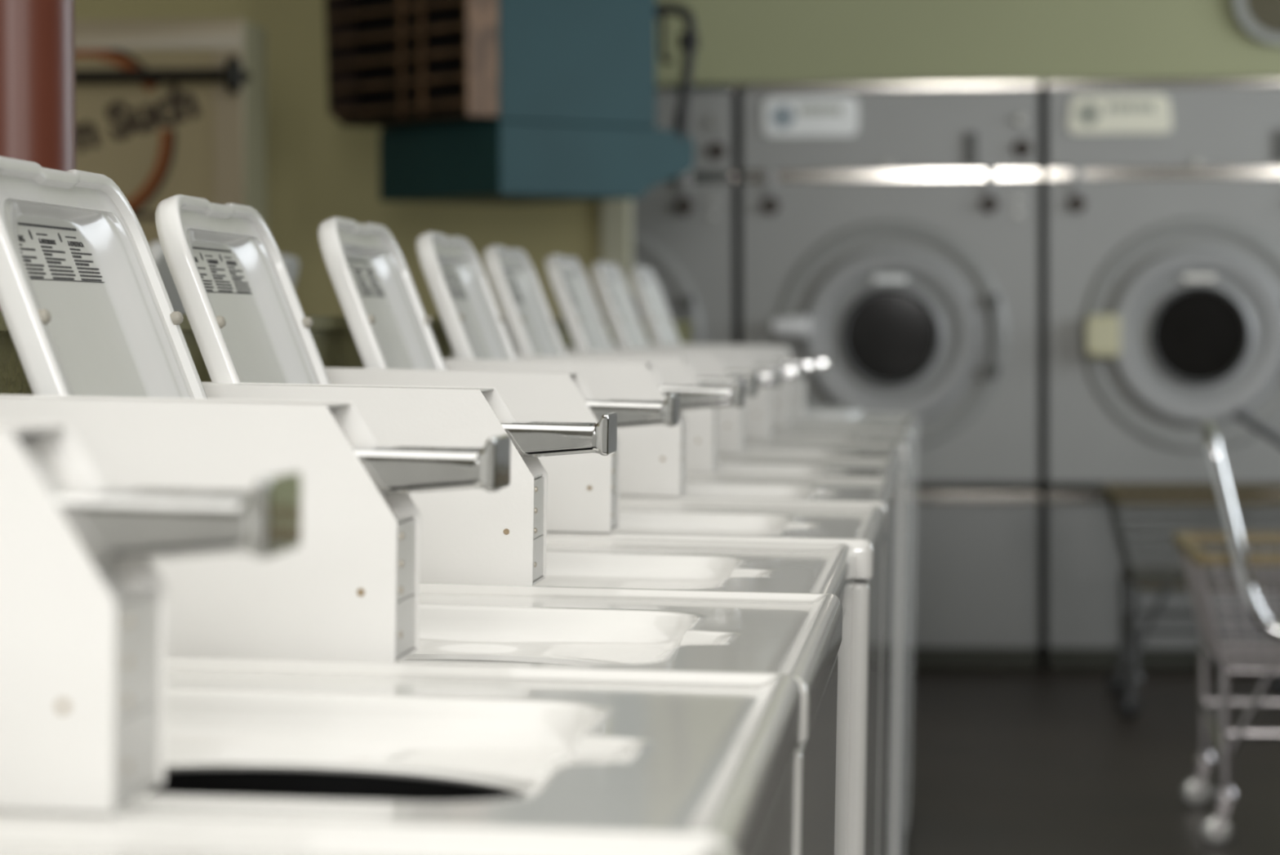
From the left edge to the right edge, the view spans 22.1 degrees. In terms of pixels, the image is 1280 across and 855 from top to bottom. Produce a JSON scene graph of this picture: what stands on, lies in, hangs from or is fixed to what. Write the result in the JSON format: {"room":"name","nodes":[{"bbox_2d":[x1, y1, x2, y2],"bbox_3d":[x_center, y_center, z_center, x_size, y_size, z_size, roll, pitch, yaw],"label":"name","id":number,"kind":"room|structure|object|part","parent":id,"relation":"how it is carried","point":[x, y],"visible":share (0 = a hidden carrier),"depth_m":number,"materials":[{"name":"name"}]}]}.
{"room":"laundry","nodes":[
{"label":"laundry","id":0,"kind":"room"},
{"bbox_2d":[75,0,601,319],"bbox_3d":[-1.658,-0.792,10.545,3.098,3.250,0.120,0,2,5],"label":"wall partition","id":1,"kind":"structure","parent":0,"point":[319,169],"depth_m":10.42,"materials":[{"name":"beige paint"}]},
{"bbox_2d":[75,17,267,244],"bbox_3d":[-1.487,-0.072,8.467,1.021,1.937,0.428,0,2,5],"label":"sign","id":2,"kind":"object","parent":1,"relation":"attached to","point":[166,108],"visible":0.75,"depth_m":8.34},
{"bbox_3d":[-1.503,-0.082,8.394,0.850,1.762,0.016,0,2,5],"label":"sign panel","id":3,"kind":"part","parent":2,"relation":"part of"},
{"bbox_2d":[600,199,633,319],"bbox_3d":[-0.074,-0.793,10.392,0.086,3.250,0.165,0,2,5],"label":"trim","id":4,"kind":"structure","parent":1,"relation":"attached to","point":[616,215],"depth_m":10.32,"materials":[{"name":"beige paint"}]},
{"bbox_2d":[0,311,693,395],"bbox_3d":[-0.487,0.436,4.382,0.288,1.166,10.600,0,2,5],"label":"wall","id":5,"kind":"structure","parent":0,"point":[332,335],"depth_m":4.01,"materials":[{"name":"green paint"}]},
{"bbox_2d":[0,0,76,311],"bbox_3d":[-0.655,-1.159,3.393,0.148,2.084,0.148,0,2,5],"label":"support column","id":6,"kind":"structure","parent":5,"relation":"on","point":[37,76],"depth_m":3.37,"materials":[{"name":"red metal"}]},
{"bbox_2d":[734,82,1046,643],"bbox_3d":[0.833,-0.843,11.904,7.800,3.250,0.100,0,2,5],"label":"wall","id":7,"kind":"structure","parent":0,"point":[1042,90],"depth_m":11.82,"materials":[{"name":"grey metal"}]},
{"bbox_2d":[655,0,1279,85],"bbox_3d":[0.746,-0.815,10.990,7.800,3.250,0.100,0,2,5],"label":"wall","id":8,"kind":"structure","parent":0,"point":[741,42],"depth_m":10.90,"materials":[{"name":"green paint"}]},
{"bbox_2d":[1231,0,1279,46],"bbox_3d":[2.111,-1.416,10.771,0.322,0.322,0.040,0,2,5],"label":"air vent","id":9,"kind":"object","parent":8,"relation":"in","point":[1260,19],"visible":1,"depth_m":10.78,"materials":[{"name":"grey metal"}]},
{"bbox_2d":[904,643,1279,854],"bbox_3d":[0.118,1.067,4.394,8.000,0.100,15.300,0,2,5],"label":"floor","id":10,"kind":"structure","parent":0,"point":[1041,761],"depth_m":8.55,"materials":[{"name":"concrete"}]},
{"bbox_2d":[149,240,186,313],"bbox_3d":[-0.936,0.367,4.950,0.640,1.286,0.645,0,2,5],"label":"washer","id":11,"kind":"object","parent":10,"relation":"on","point":[155,246],"visible":0.09,"depth_m":4.81,"materials":[{"name":"white metal"}]},
{"bbox_2d":[281,253,299,285],"bbox_3d":[-0.874,0.346,5.607,0.640,1.286,0.645,0,2,5],"label":"washer","id":12,"kind":"object","parent":10,"relation":"on","point":[291,263],"visible":0.02,"depth_m":5.67,"materials":[{"name":"white metal"}]},
{"bbox_2d":[0,821,736,854],"bbox_3d":[-0.312,0.483,1.058,0.681,1.288,0.645,1,2,5],"label":"washer","id":13,"kind":"object","parent":10,"relation":"on","point":[15,837],"visible":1,"depth_m":1.34,"materials":[{"name":"white metal"}]},
{"bbox_2d":[0,422,801,854],"bbox_3d":[-0.257,0.462,1.706,0.681,1.288,0.645,1,2,5],"label":"washer","id":14,"kind":"object","parent":10,"relation":"on","point":[99,725],"visible":0.93,"depth_m":1.47,"materials":[{"name":"white metal"}]},
{"bbox_3d":[-0.219,0.116,1.416,0.002,0.083,0.087,1,2,5],"label":"coin door","id":15,"kind":"part","parent":14,"relation":"part of","materials":[{"name":"white metal"}]},
{"bbox_2d":[145,772,518,802],"bbox_3d":[-0.208,0.397,1.698,0.380,0.392,0.380,1,2,5],"label":"tub","id":16,"kind":"object","parent":14,"relation":"in","point":[268,784],"depth_m":1.86,"materials":[{"name":"black"}]},
{"bbox_2d":[0,655,801,854],"bbox_3d":[-0.251,0.176,1.697,0.640,0.048,0.645,1,2,5],"label":"countertop","id":17,"kind":"structure","parent":14,"relation":"on","point":[609,754],"depth_m":1.85,"materials":[{"name":"white metal"}]},
{"bbox_2d":[0,155,842,854],"bbox_3d":[-0.192,0.447,2.356,0.681,1.288,0.645,1,2,5],"label":"washer","id":18,"kind":"object","parent":10,"relation":"on","point":[92,322],"visible":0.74,"depth_m":2.13,"materials":[{"name":"white metal"}]},
{"bbox_3d":[-0.375,-0.026,2.381,0.024,0.346,0.398,-21,0,6],"label":"lid","id":19,"kind":"part","parent":18,"relation":"part of","materials":[{"name":"white plastic"}]},
{"bbox_3d":[-0.149,0.101,2.066,0.002,0.083,0.087,1,2,5],"label":"coin door","id":20,"kind":"part","parent":18,"relation":"part of","materials":[{"name":"white metal"}]},
{"bbox_2d":[398,582,842,742],"bbox_3d":[-0.186,0.160,2.347,0.640,0.048,0.645,1,2,5],"label":"countertop","id":21,"kind":"structure","parent":18,"relation":"on","point":[799,635],"depth_m":2.52,"materials":[{"name":"white metal"}]},
{"bbox_2d":[155,194,855,854],"bbox_3d":[-0.139,0.430,3.003,0.681,1.288,0.645,1,2,5],"label":"washer","id":22,"kind":"object","parent":10,"relation":"on","point":[249,324],"visible":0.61,"depth_m":2.81,"materials":[{"name":"white metal"}]},
{"bbox_3d":[-0.332,-0.041,2.970,0.024,0.346,0.398,-21,0,6],"label":"lid","id":23,"kind":"part","parent":22,"relation":"part of","materials":[{"name":"white plastic"}]},
{"bbox_3d":[-0.086,0.084,2.711,0.002,0.083,0.087,1,2,5],"label":"coin door","id":24,"kind":"part","parent":22,"relation":"part of","materials":[{"name":"white metal"}]},
{"bbox_2d":[533,536,855,613],"bbox_3d":[-0.133,0.143,2.994,0.640,0.048,0.645,1,2,5],"label":"countertop","id":25,"kind":"structure","parent":22,"relation":"on","point":[571,562],"depth_m":3.17,"materials":[{"name":"white metal"}]},
{"bbox_2d":[317,216,885,854],"bbox_3d":[-0.060,0.406,3.650,0.681,1.288,0.645,1,2,5],"label":"washer","id":26,"kind":"object","parent":10,"relation":"on","point":[388,322],"visible":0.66,"depth_m":3.45,"materials":[{"name":"white metal"}]},
{"bbox_3d":[-0.260,-0.066,3.647,0.024,0.346,0.398,-21,0,6],"label":"lid","id":27,"kind":"part","parent":26,"relation":"part of","materials":[{"name":"white plastic"}]},
{"bbox_3d":[-0.028,0.060,3.360,0.002,0.083,0.087,1,2,5],"label":"coin door","id":28,"kind":"part","parent":26,"relation":"part of","materials":[{"name":"white metal"}]},
{"bbox_2d":[546,498,885,578],"bbox_3d":[-0.054,0.120,3.640,0.640,0.048,0.645,1,2,5],"label":"countertop","id":29,"kind":"structure","parent":26,"relation":"on","point":[861,526],"depth_m":3.81,"materials":[{"name":"white metal"}]},
{"bbox_2d":[415,231,896,854],"bbox_3d":[0.003,0.383,4.295,0.681,1.288,0.645,1,2,5],"label":"washer","id":30,"kind":"object","parent":10,"relation":"on","point":[653,458],"visible":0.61,"depth_m":4.11,"materials":[{"name":"white metal"}]},
{"bbox_3d":[-0.200,-0.089,4.303,0.024,0.346,0.398,-21,0,6],"label":"lid","id":31,"kind":"part","parent":30,"relation":"part of","materials":[{"name":"white plastic"}]},
{"bbox_3d":[0.050,0.037,4.004,0.002,0.083,0.087,1,2,5],"label":"coin door","id":32,"kind":"part","parent":30,"relation":"part of","materials":[{"name":"white metal"}]},
{"bbox_2d":[619,472,896,533],"bbox_3d":[0.009,0.097,4.286,0.640,0.048,0.645,1,2,5],"label":"countertop","id":33,"kind":"structure","parent":30,"relation":"on","point":[775,488],"depth_m":4.46,"materials":[{"name":"white metal"}]},
{"bbox_2d":[450,244,897,854],"bbox_3d":[0.057,0.364,4.941,0.681,1.288,0.645,1,2,5],"label":"washer","id":34,"kind":"object","parent":10,"relation":"on","point":[530,321],"visible":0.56,"depth_m":4.94,"materials":[{"name":"white metal"}]},
{"bbox_3d":[-0.146,-0.108,4.949,0.024,0.346,0.398,-21,0,6],"label":"lid","id":35,"kind":"part","parent":34,"relation":"part of","materials":[{"name":"white plastic"}]},
{"bbox_3d":[0.104,0.018,4.649,0.002,0.083,0.087,1,2,5],"label":"coin door","id":36,"kind":"part","parent":34,"relation":"part of","materials":[{"name":"white metal"}]},
{"bbox_2d":[702,455,897,485],"bbox_3d":[0.063,0.078,4.931,0.640,0.048,0.645,1,2,5],"label":"countertop","id":37,"kind":"structure","parent":34,"relation":"on","point":[741,464],"depth_m":5.12,"materials":[{"name":"white metal"}]},
{"bbox_2d":[632,84,742,344],"bbox_3d":[-0.141,-0.179,11.423,0.997,1.960,0.906,0,2,5],"label":"dryer","id":38,"kind":"object","parent":10,"relation":"on","point":[687,227],"visible":0.19,"depth_m":10.98,"materials":[{"name":"grey metal"}]},
{"bbox_3d":[-0.177,-0.303,11.015,0.600,0.600,0.056,0,2,5],"label":"door","id":39,"kind":"part","parent":38,"relation":"part of","materials":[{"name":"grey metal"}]},
{"bbox_3d":[-0.178,-0.319,11.033,0.985,1.005,0.040,0,2,5],"label":"panel","id":40,"kind":"part","parent":38,"relation":"part of","materials":[{"name":"grey metal"}]},
{"bbox_3d":[0.148,-0.740,10.964,0.060,0.060,0.030,0,2,5],"label":"lock knob","id":41,"kind":"part","parent":38,"relation":"part of","materials":[{"name":"grey metal"}]},
{"bbox_3d":[-0.180,-0.992,11.017,0.985,0.268,0.030,0,2,5],"label":"control panel","id":42,"kind":"part","parent":38,"relation":"part of","materials":[{"name":"grey metal"}]},
{"bbox_3d":[0.250,-1.017,10.947,0.041,0.041,0.026,0,2,5],"label":"control knob","id":43,"kind":"part","parent":38,"relation":"part of","materials":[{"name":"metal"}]},
{"bbox_3d":[0.256,-0.924,10.950,0.062,0.062,0.026,0,2,5],"label":"control knob","id":44,"kind":"part","parent":38,"relation":"part of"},
{"bbox_2d":[514,253,902,854],"bbox_3d":[0.116,0.343,5.593,0.681,1.288,0.645,1,2,5],"label":"washer","id":45,"kind":"object","parent":10,"relation":"on","point":[584,320],"visible":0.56,"depth_m":5.51,"materials":[{"name":"white metal"}]},
{"bbox_3d":[-0.075,-0.130,5.600,0.024,0.346,0.398,-21,0,6],"label":"lid","id":46,"kind":"part","parent":45,"relation":"part of","materials":[{"name":"white plastic"}]},
{"bbox_3d":[0.163,-0.003,5.301,0.002,0.083,0.087,1,2,5],"label":"coin door","id":47,"kind":"part","parent":45,"relation":"part of","materials":[{"name":"white metal"}]},
{"bbox_2d":[717,440,902,474],"bbox_3d":[0.122,0.056,5.583,0.640,0.048,0.645,1,2,5],"label":"countertop","id":48,"kind":"structure","parent":45,"relation":"on","point":[752,447],"depth_m":5.77,"materials":[{"name":"white metal"}]},
{"bbox_2d":[564,260,911,854],"bbox_3d":[0.186,0.322,6.240,0.681,1.288,0.645,1,2,5],"label":"washer","id":49,"kind":"object","parent":10,"relation":"on","point":[624,322],"visible":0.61,"depth_m":6.04,"materials":[{"name":"white metal"}]},
{"bbox_3d":[-0.010,-0.151,6.248,0.024,0.346,0.398,-21,0,6],"label":"lid","id":50,"kind":"part","parent":49,"relation":"part of","materials":[{"name":"white plastic"}]},
{"bbox_3d":[0.234,-0.024,5.949,0.002,0.083,0.087,1,2,5],"label":"coin door","id":51,"kind":"part","parent":49,"relation":"part of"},
{"bbox_2d":[744,428,911,464],"bbox_3d":[0.192,0.035,6.231,0.640,0.048,0.645,1,2,5],"label":"countertop","id":52,"kind":"structure","parent":49,"relation":"on","point":[904,438],"depth_m":6.41,"materials":[{"name":"white metal"}]},
{"bbox_2d":[612,265,915,854],"bbox_3d":[0.249,0.298,6.888,0.681,1.288,0.645,1,2,5],"label":"washer","id":53,"kind":"object","parent":10,"relation":"on","point":[658,320],"visible":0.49,"depth_m":6.70,"materials":[{"name":"white metal"}]},
{"bbox_3d":[0.058,-0.174,6.895,0.024,0.346,0.398,-21,0,6],"label":"lid","id":54,"kind":"part","parent":53,"relation":"part of","materials":[{"name":"white plastic"}]},
{"bbox_3d":[0.297,-0.048,6.597,0.002,0.083,0.087,1,2,5],"label":"coin door","id":55,"kind":"part","parent":53,"relation":"part of","materials":[{"name":"white metal"}]},
{"bbox_2d":[771,417,915,448],"bbox_3d":[0.256,0.011,6.878,0.640,0.048,0.645,1,2,5],"label":"countertop","id":56,"kind":"structure","parent":53,"relation":"on","point":[907,425],"depth_m":7.06,"materials":[{"name":"white metal"}]},
{"bbox_2d":[649,342,919,830],"bbox_3d":[0.313,0.361,7.539,0.678,1.129,0.645,1,2,5],"label":"washer","id":57,"kind":"object","parent":10,"relation":"on","point":[798,409],"visible":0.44,"depth_m":7.32,"materials":[{"name":"white metal"}]},
{"bbox_3d":[0.335,-0.035,7.528,0.346,0.024,0.398,1,2,5],"label":"lid","id":58,"kind":"part","parent":57,"relation":"part of","materials":[{"name":"white plastic"}]},
{"bbox_2d":[859,413,919,439],"bbox_3d":[0.319,-0.005,7.527,0.640,0.048,0.645,1,2,5],"label":"countertop","id":59,"kind":"structure","parent":57,"relation":"on","point":[915,417],"depth_m":7.73,"materials":[{"name":"white metal"}]},
{"bbox_2d":[739,80,1039,669],"bbox_3d":[0.869,-0.179,11.302,0.997,1.960,0.955,0,2,5],"label":"dryer","id":60,"kind":"object","parent":10,"relation":"on","point":[890,230],"visible":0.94,"depth_m":10.91,"materials":[{"name":"grey metal"}]},
{"bbox_3d":[0.434,-0.741,10.936,0.060,0.060,0.030,0,2,5],"label":"lock knob","id":61,"kind":"part","parent":60,"relation":"part of","materials":[{"name":"grey metal"}]},
{"bbox_3d":[0.506,-0.336,10.905,0.123,0.074,0.105,0,2,5],"label":"handle","id":62,"kind":"part","parent":60,"relation":"part of","materials":[{"name":"white plastic"}]},
{"bbox_2d":[800,105,841,115],"bbox_3d":[0.601,-1.057,10.913,0.138,0.030,0.001,0,2,5],"label":"print","id":63,"kind":"object","parent":60,"relation":"attached to","point":[804,109],"depth_m":10.91},
{"bbox_3d":[0.834,-0.320,10.937,0.985,1.005,0.040,0,2,5],"label":"panel","id":64,"kind":"part","parent":60,"relation":"part of","materials":[{"name":"grey metal"}]},
{"bbox_3d":[0.835,-0.304,10.919,0.306,0.306,0.008,0,2,5],"label":"door glass","id":65,"kind":"part","parent":60,"relation":"part of","materials":[{"name":"black glass"}]},
{"bbox_3d":[0.832,-0.992,10.921,0.985,0.268,0.030,0,2,5],"label":"control panel","id":66,"kind":"part","parent":60,"relation":"part of","materials":[{"name":"grey metal"}]},
{"bbox_3d":[0.835,-0.304,10.919,0.600,0.600,0.056,0,2,5],"label":"door","id":67,"kind":"part","parent":60,"relation":"part of","materials":[{"name":"grey metal"}]},
{"bbox_3d":[0.843,0.772,11.025,0.985,0.075,0.030,0,2,5],"label":"kick plate","id":68,"kind":"part","parent":60,"relation":"part of","materials":[{"name":"grey metal"}]},
{"bbox_3d":[0.838,0.494,10.969,0.985,0.484,0.026,0,2,5],"label":"panel","id":69,"kind":"part","parent":60,"relation":"part of","materials":[{"name":"grey metal"}]},
{"bbox_3d":[1.160,-0.741,10.867,0.060,0.060,0.030,0,2,5],"label":"lock knob","id":70,"kind":"part","parent":60,"relation":"part of","materials":[{"name":"grey metal"}]},
{"bbox_3d":[1.262,-1.018,10.851,0.041,0.041,0.026,0,2,5],"label":"control knob","id":71,"kind":"part","parent":60,"relation":"part of","materials":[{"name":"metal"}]},
{"bbox_3d":[1.268,-0.925,10.853,0.062,0.062,0.026,0,2,5],"label":"control knob","id":72,"kind":"part","parent":60,"relation":"part of","materials":[{"name":"grey metal"}]},
{"bbox_2d":[1042,78,1279,670],"bbox_3d":[1.881,-0.180,11.205,0.997,1.960,0.955,0,2,5],"label":"dryer","id":73,"kind":"object","parent":10,"relation":"on","point":[1161,198],"visible":0.98,"depth_m":10.84,"materials":[{"name":"grey metal"}]},
{"bbox_3d":[1.446,-0.741,10.840,0.060,0.060,0.030,0,2,5],"label":"lock knob","id":74,"kind":"part","parent":73,"relation":"part of","materials":[{"name":"grey metal"}]},
{"bbox_3d":[1.527,-0.301,10.808,0.108,0.143,0.105,0,2,5],"label":"handle","id":75,"kind":"part","parent":73,"relation":"part of","materials":[{"name":"beige plastic"}]},
{"bbox_2d":[1107,102,1154,111],"bbox_3d":[1.621,-1.057,10.816,0.152,0.029,0.001,0,2,5],"label":"print","id":76,"kind":"object","parent":73,"relation":"attached to","point":[1112,107],"depth_m":10.82},
{"bbox_3d":[1.850,0.493,10.872,0.985,0.484,0.026,0,2,5],"label":"panel","id":77,"kind":"part","parent":73,"relation":"part of","materials":[{"name":"grey metal"}]},
{"bbox_3d":[1.855,0.771,10.928,0.985,0.075,0.030,0,2,5],"label":"kick plate","id":78,"kind":"part","parent":73,"relation":"part of","materials":[{"name":"black metal"}]},
{"bbox_3d":[1.846,-0.320,10.840,0.985,1.005,0.040,0,2,5],"label":"panel","id":79,"kind":"part","parent":73,"relation":"part of","materials":[{"name":"grey metal"}]},
{"bbox_3d":[1.844,-0.993,10.824,0.985,0.268,0.030,0,2,5],"label":"control panel","id":80,"kind":"part","parent":73,"relation":"part of","materials":[{"name":"grey metal"}]},
{"bbox_3d":[1.847,-0.305,10.822,0.600,0.600,0.056,0,2,5],"label":"door","id":81,"kind":"part","parent":73,"relation":"part of","materials":[{"name":"grey metal"}]},
{"bbox_3d":[1.847,-0.305,10.822,0.306,0.306,0.008,0,2,5],"label":"door glass","id":82,"kind":"part","parent":73,"relation":"part of","materials":[{"name":"black glass"}]},
{"bbox_2d":[1099,406,1279,718],"bbox_3d":[1.726,0.388,9.858,0.648,0.909,0.748,0,2,5],"label":"cart","id":83,"kind":"object","parent":10,"relation":"on","point":[1128,705],"visible":0.8,"depth_m":9.62,"materials":[{"name":"metal"}]},
{"bbox_3d":[1.506,0.578,10.186,0.023,0.280,0.023,0,2,5],"label":"leg","id":84,"kind":"part","parent":83,"relation":"part of","materials":[{"name":"silver metal"}]},
{"bbox_3d":[1.449,0.597,9.589,0.023,0.280,0.023,0,2,5],"label":"leg","id":85,"kind":"part","parent":83,"relation":"part of","materials":[{"name":"silver metal"}]},
{"bbox_2d":[1104,492,1279,583],"bbox_3d":[1.725,0.327,9.856,0.626,0.245,0.726,0,2,5],"label":"basket","id":86,"kind":"object","parent":83,"relation":"on","point":[1127,572],"depth_m":9.56,"materials":[{"name":"metal"}]},
{"bbox_3d":[1.726,0.455,9.860,0.517,0.022,0.614,0,2,5],"label":"frame","id":87,"kind":"part","parent":83,"relation":"part of","materials":[{"name":"silver metal"}]},
{"bbox_3d":[1.867,0.195,9.612,0.250,0.509,0.100,1,2,29],"label":"handle","id":88,"kind":"part","parent":83,"relation":"part of","materials":[{"name":"silver metal"}]},
{"bbox_2d":[1172,415,1279,848],"bbox_3d":[1.558,0.443,7.417,0.648,0.949,0.839,0,2,5],"label":"cart","id":89,"kind":"object","parent":10,"relation":"on","point":[1216,831],"visible":1,"depth_m":7.19,"materials":[{"name":"metal"}]},
{"bbox_3d":[1.343,0.652,7.792,0.023,0.280,0.023,0,2,5],"label":"leg","id":90,"kind":"part","parent":89,"relation":"part of","materials":[{"name":"silver metal"}]},
{"bbox_3d":[1.286,0.671,7.195,0.023,0.280,0.023,0,2,5],"label":"leg","id":91,"kind":"part","parent":89,"relation":"part of","materials":[{"name":"silver metal"}]},
{"bbox_2d":[1177,542,1279,669],"bbox_3d":[1.562,0.402,7.462,0.626,0.245,0.726,0,2,5],"label":"basket","id":92,"kind":"object","parent":89,"relation":"on","point":[1193,557],"depth_m":7.32,"materials":[{"name":"metal"}]},
{"bbox_3d":[1.338,0.223,7.138,0.234,0.490,0.257,0,2,5],"label":"handle","id":93,"kind":"part","parent":89,"relation":"part of","materials":[{"name":"silver metal"}]},
{"bbox_3d":[1.563,0.529,7.465,0.517,0.022,0.614,0,2,5],"label":"frame","id":94,"kind":"part","parent":89,"relation":"part of","materials":[{"name":"silver metal"}]},
{"bbox_3d":[0.106,-2.282,4.291,8.000,0.100,15.300,0,2,5],"label":"ceiling","id":95,"kind":"structure","parent":0,"visible":0},
{"bbox_2d":[324,0,698,204],"bbox_3d":[-0.360,-1.503,9.064,0.816,1.748,0.689,-2,2,-37],"label":"heater","id":96,"kind":"object","parent":95,"relation":"hanging from","point":[512,102],"visible":1,"depth_m":8.85,"materials":[{"name":"blue paint"}]},
{"bbox_2d":[355,0,465,119],"bbox_3d":[-0.594,-1.224,8.897,0.008,0.768,0.652,-2,2,-40],"label":"grille","id":97,"kind":"object","parent":96,"relation":"attached to","point":[406,64],"depth_m":8.87,"materials":[{"name":"brown wood"}]},
{"bbox_3d":[-0.417,-1.216,8.611,0.103,0.793,0.012,-2,2,-40],"label":"grille frame","id":98,"kind":"part","parent":96,"relation":"part of","materials":[{"name":"metal"}]},
{"bbox_2d":[379,120,694,204],"bbox_3d":[-0.285,-0.726,9.081,0.680,0.194,0.555,-2,2,-40],"label":"hood","id":99,"kind":"object","parent":96,"relation":"attached to","point":[512,162],"depth_m":8.86,"materials":[{"name":"blue paint"}]}
]}

